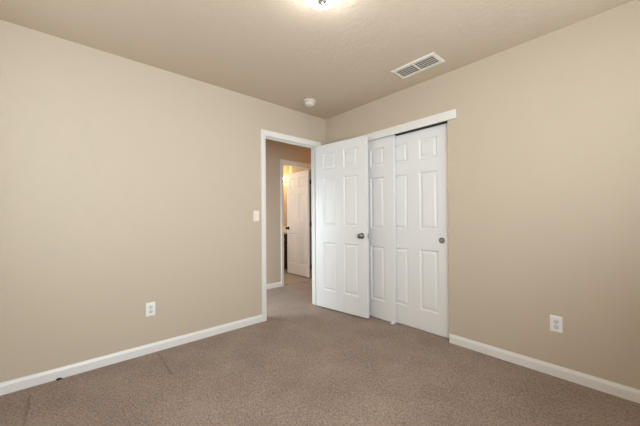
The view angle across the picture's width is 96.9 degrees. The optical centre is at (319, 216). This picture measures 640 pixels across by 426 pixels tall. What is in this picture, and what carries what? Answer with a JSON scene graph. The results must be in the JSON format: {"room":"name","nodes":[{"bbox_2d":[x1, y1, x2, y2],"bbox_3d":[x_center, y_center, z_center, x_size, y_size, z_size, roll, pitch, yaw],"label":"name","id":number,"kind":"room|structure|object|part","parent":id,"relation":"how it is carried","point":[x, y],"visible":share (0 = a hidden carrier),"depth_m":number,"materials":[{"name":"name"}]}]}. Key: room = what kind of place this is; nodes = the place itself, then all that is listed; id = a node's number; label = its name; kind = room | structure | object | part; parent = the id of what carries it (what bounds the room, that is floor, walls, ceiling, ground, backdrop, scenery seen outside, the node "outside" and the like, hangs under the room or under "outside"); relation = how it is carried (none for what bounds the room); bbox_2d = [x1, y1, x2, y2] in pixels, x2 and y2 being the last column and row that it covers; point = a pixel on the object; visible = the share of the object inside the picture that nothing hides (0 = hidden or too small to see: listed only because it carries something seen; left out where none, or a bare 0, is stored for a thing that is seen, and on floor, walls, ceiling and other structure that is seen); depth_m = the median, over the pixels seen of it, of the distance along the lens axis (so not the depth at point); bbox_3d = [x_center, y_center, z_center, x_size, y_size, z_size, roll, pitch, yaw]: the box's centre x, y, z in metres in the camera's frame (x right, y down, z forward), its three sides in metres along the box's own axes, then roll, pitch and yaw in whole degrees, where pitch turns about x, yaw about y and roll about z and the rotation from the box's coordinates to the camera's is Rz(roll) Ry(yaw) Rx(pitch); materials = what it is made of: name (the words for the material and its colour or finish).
{"room":"empty bedroom","nodes":[
{"label":"empty bedroom","id":0,"kind":"room"},
{"bbox_2d":[0,20,325,382],"bbox_3d":[-0.834,-0.066,3.030,3.965,2.440,0.115,0,0,-42],"label":"wall","id":1,"kind":"structure","parent":0,"point":[126,185],"depth_m":2.25,"materials":[{"name":"beige paint"}]},
{"bbox_2d":[0,314,261,395],"bbox_3d":[-1.405,1.115,2.420,2.066,0.078,0.012,0,0,-42],"label":"baseboard","id":2,"kind":"structure","parent":1,"relation":"attached to","point":[36,379],"depth_m":2.23,"materials":[{"name":"white paint"}]},
{"bbox_2d":[146,302,154,316],"bbox_3d":[-1.433,0.786,2.402,0.070,0.114,0.008,0,0,-42],"label":"wall outlet","id":3,"kind":"object","parent":1,"relation":"attached to","point":[150,307],"visible":1,"depth_m":2.40,"materials":[{"name":"white plastic"}]},
{"bbox_2d":[253,211,258,220],"bbox_3d":[-0.684,-0.004,3.074,0.070,0.114,0.018,0,0,-42],"label":"light switch","id":4,"kind":"object","parent":1,"relation":"attached to","point":[256,213],"visible":1,"depth_m":3.08,"materials":[{"name":"beige plastic"}]},
{"bbox_2d":[261,129,320,321],"bbox_3d":[-0.355,0.096,3.456,0.884,2.114,0.149,0,0,-42],"label":"door frame","id":5,"kind":"structure","parent":1,"relation":"attached to","point":[265,134],"depth_m":3.28,"materials":[{"name":"white paint"}]},
{"bbox_3d":[-0.620,0.096,3.131,0.057,2.114,0.017,0,0,-42],"label":"casing","id":6,"kind":"part","parent":5,"relation":"part of","materials":[{"name":"white paint"}]},
{"bbox_3d":[-0.319,-0.933,3.413,0.884,0.057,0.017,0,0,-42],"label":"head casing","id":7,"kind":"part","parent":5,"relation":"part of","materials":[{"name":"white paint"}]},
{"bbox_2d":[315,135,369,317],"bbox_3d":[0.242,0.118,3.392,0.766,2.023,0.164,-1,0,41],"label":"door","id":8,"kind":"structure","parent":5,"relation":"attached to","point":[342,200],"depth_m":3.34,"materials":[{"name":"white paint"}]},
{"bbox_2d":[266,139,310,283],"bbox_3d":[-1.073,-0.056,4.425,5.465,2.440,0.115,0,0,-42],"label":"wall","id":9,"kind":"structure","parent":0,"point":[275,151],"depth_m":4.65,"materials":[{"name":"beige paint"}]},
{"bbox_2d":[266,282,281,288],"bbox_3d":[-1.808,1.126,3.668,3.127,0.078,0.012,0,0,-42],"label":"baseboard","id":10,"kind":"structure","parent":9,"relation":"attached to","point":[277,284],"depth_m":4.61,"materials":[{"name":"white paint"}]},
{"bbox_2d":[280,159,310,285],"bbox_3d":[-0.379,0.105,5.042,0.838,2.114,0.149,0,0,-42],"label":"door frame","id":11,"kind":"structure","parent":9,"relation":"attached to","point":[282,162],"depth_m":4.73,"materials":[{"name":"white paint"}]},
{"bbox_3d":[-0.627,0.105,4.733,0.057,2.114,0.017,0,0,-42],"label":"casing","id":12,"kind":"part","parent":11,"relation":"part of","materials":[{"name":"white paint"}]},
{"bbox_3d":[-0.343,-0.924,4.999,0.838,0.057,0.017,0,0,-42],"label":"head casing","id":13,"kind":"part","parent":11,"relation":"part of","materials":[{"name":"white paint"}]},
{"bbox_2d":[286,170,311,276],"bbox_3d":[-0.422,0.140,5.591,0.164,2.024,0.731,0,0,-42],"label":"door","id":14,"kind":"structure","parent":9,"relation":"in","point":[298,183],"depth_m":5.56,"materials":[{"name":"white paint"}]},
{"bbox_2d":[283,165,311,276],"bbox_3d":[-1.028,-0.049,5.715,2.350,2.440,1.750,0,0,-42],"label":"wall","id":15,"kind":"structure","parent":0,"point":[286,169],"depth_m":6.88,"materials":[{"name":"beige paint"}]},
{"bbox_2d":[0,0,633,119],"bbox_3d":[-0.163,-1.339,3.401,5.465,0.100,6.380,0,0,-42],"label":"ceiling","id":16,"kind":"structure","parent":0,"point":[342,56],"depth_m":2.02,"materials":[{"name":"beige paint"}]},
{"bbox_2d":[303,98,315,106],"bbox_3d":[-0.118,-1.262,3.166,0.138,0.059,0.138,0,0,-42],"label":"smoke detector","id":17,"kind":"object","parent":16,"relation":"attached to","point":[308,102],"visible":1,"depth_m":3.13,"materials":[{"name":"white plastic"}]},
{"bbox_2d":[306,0,337,8],"bbox_3d":[0.011,-1.239,1.591,0.204,0.125,0.204,0,0,-42],"label":"ceiling light","id":18,"kind":"object","parent":16,"relation":"attached to","point":[318,4],"visible":1,"depth_m":1.62,"materials":[{"name":"white glass"}]},
{"bbox_2d":[391,52,444,78],"bbox_3d":[0.842,-1.296,2.464,0.202,0.012,0.401,0,0,-42],"label":"ceiling vent","id":19,"kind":"object","parent":16,"relation":"in","point":[432,59],"visible":1,"depth_m":2.44,"materials":[{"name":"metal"}]},
{"bbox_2d":[0,269,639,425],"bbox_3d":[-0.143,1.201,3.386,5.465,0.100,6.380,0,0,-42],"label":"floor","id":20,"kind":"structure","parent":0,"point":[307,364],"depth_m":1.90,"materials":[{"name":"carpet"}]},
{"bbox_2d":[284,226,286,268],"bbox_3d":[-0.925,0.705,6.412,1.020,0.940,0.584,0,0,-42],"label":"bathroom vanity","id":21,"kind":"object","parent":20,"relation":"on","point":[285,229],"visible":0.2,"depth_m":6.22,"materials":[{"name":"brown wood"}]},
{"bbox_3d":[-0.936,0.743,6.056,0.470,0.620,0.018,0,0,-42],"label":"cabinet door","id":22,"kind":"part","parent":21,"relation":"part of","materials":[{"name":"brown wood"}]},
{"bbox_2d":[326,0,639,389],"bbox_3d":[1.233,-0.085,2.576,0.115,2.440,3.315,0,0,-42],"label":"wall","id":23,"kind":"structure","parent":0,"point":[544,136],"depth_m":2.04,"materials":[{"name":"beige paint"}]},
{"bbox_2d":[368,135,396,322],"bbox_3d":[0.550,0.136,3.308,0.033,2.006,0.762,0,0,-42],"label":"door","id":24,"kind":"structure","parent":23,"relation":"in","point":[381,151],"depth_m":3.13,"materials":[{"name":"white paint"}]},
{"bbox_2d":[355,109,456,333],"bbox_3d":[0.688,0.061,3.163,0.118,2.007,1.683,0,0,-42],"label":"trim","id":25,"kind":"structure","parent":23,"relation":"attached to","point":[441,118],"depth_m":2.75,"materials":[{"name":"white paint"}]},
{"bbox_2d":[395,123,449,337],"bbox_3d":[0.965,0.135,2.899,0.037,1.996,0.762,0,0,-42],"label":"door","id":26,"kind":"structure","parent":23,"relation":"in","point":[422,220],"depth_m":2.81,"materials":[{"name":"white paint"}]},
{"bbox_2d":[449,334,639,403],"bbox_3d":[1.695,1.089,1.966,0.012,0.078,1.581,0,0,-42],"label":"baseboard","id":27,"kind":"structure","parent":23,"relation":"attached to","point":[622,391],"depth_m":2.00,"materials":[{"name":"white paint"}]},
{"bbox_2d":[550,315,562,333],"bbox_3d":[1.666,0.761,2.001,0.008,0.114,0.070,0,0,-42],"label":"wall outlet","id":28,"kind":"object","parent":23,"relation":"attached to","point":[556,322],"visible":1,"depth_m":2.00,"materials":[{"name":"white plastic"}]}
]}

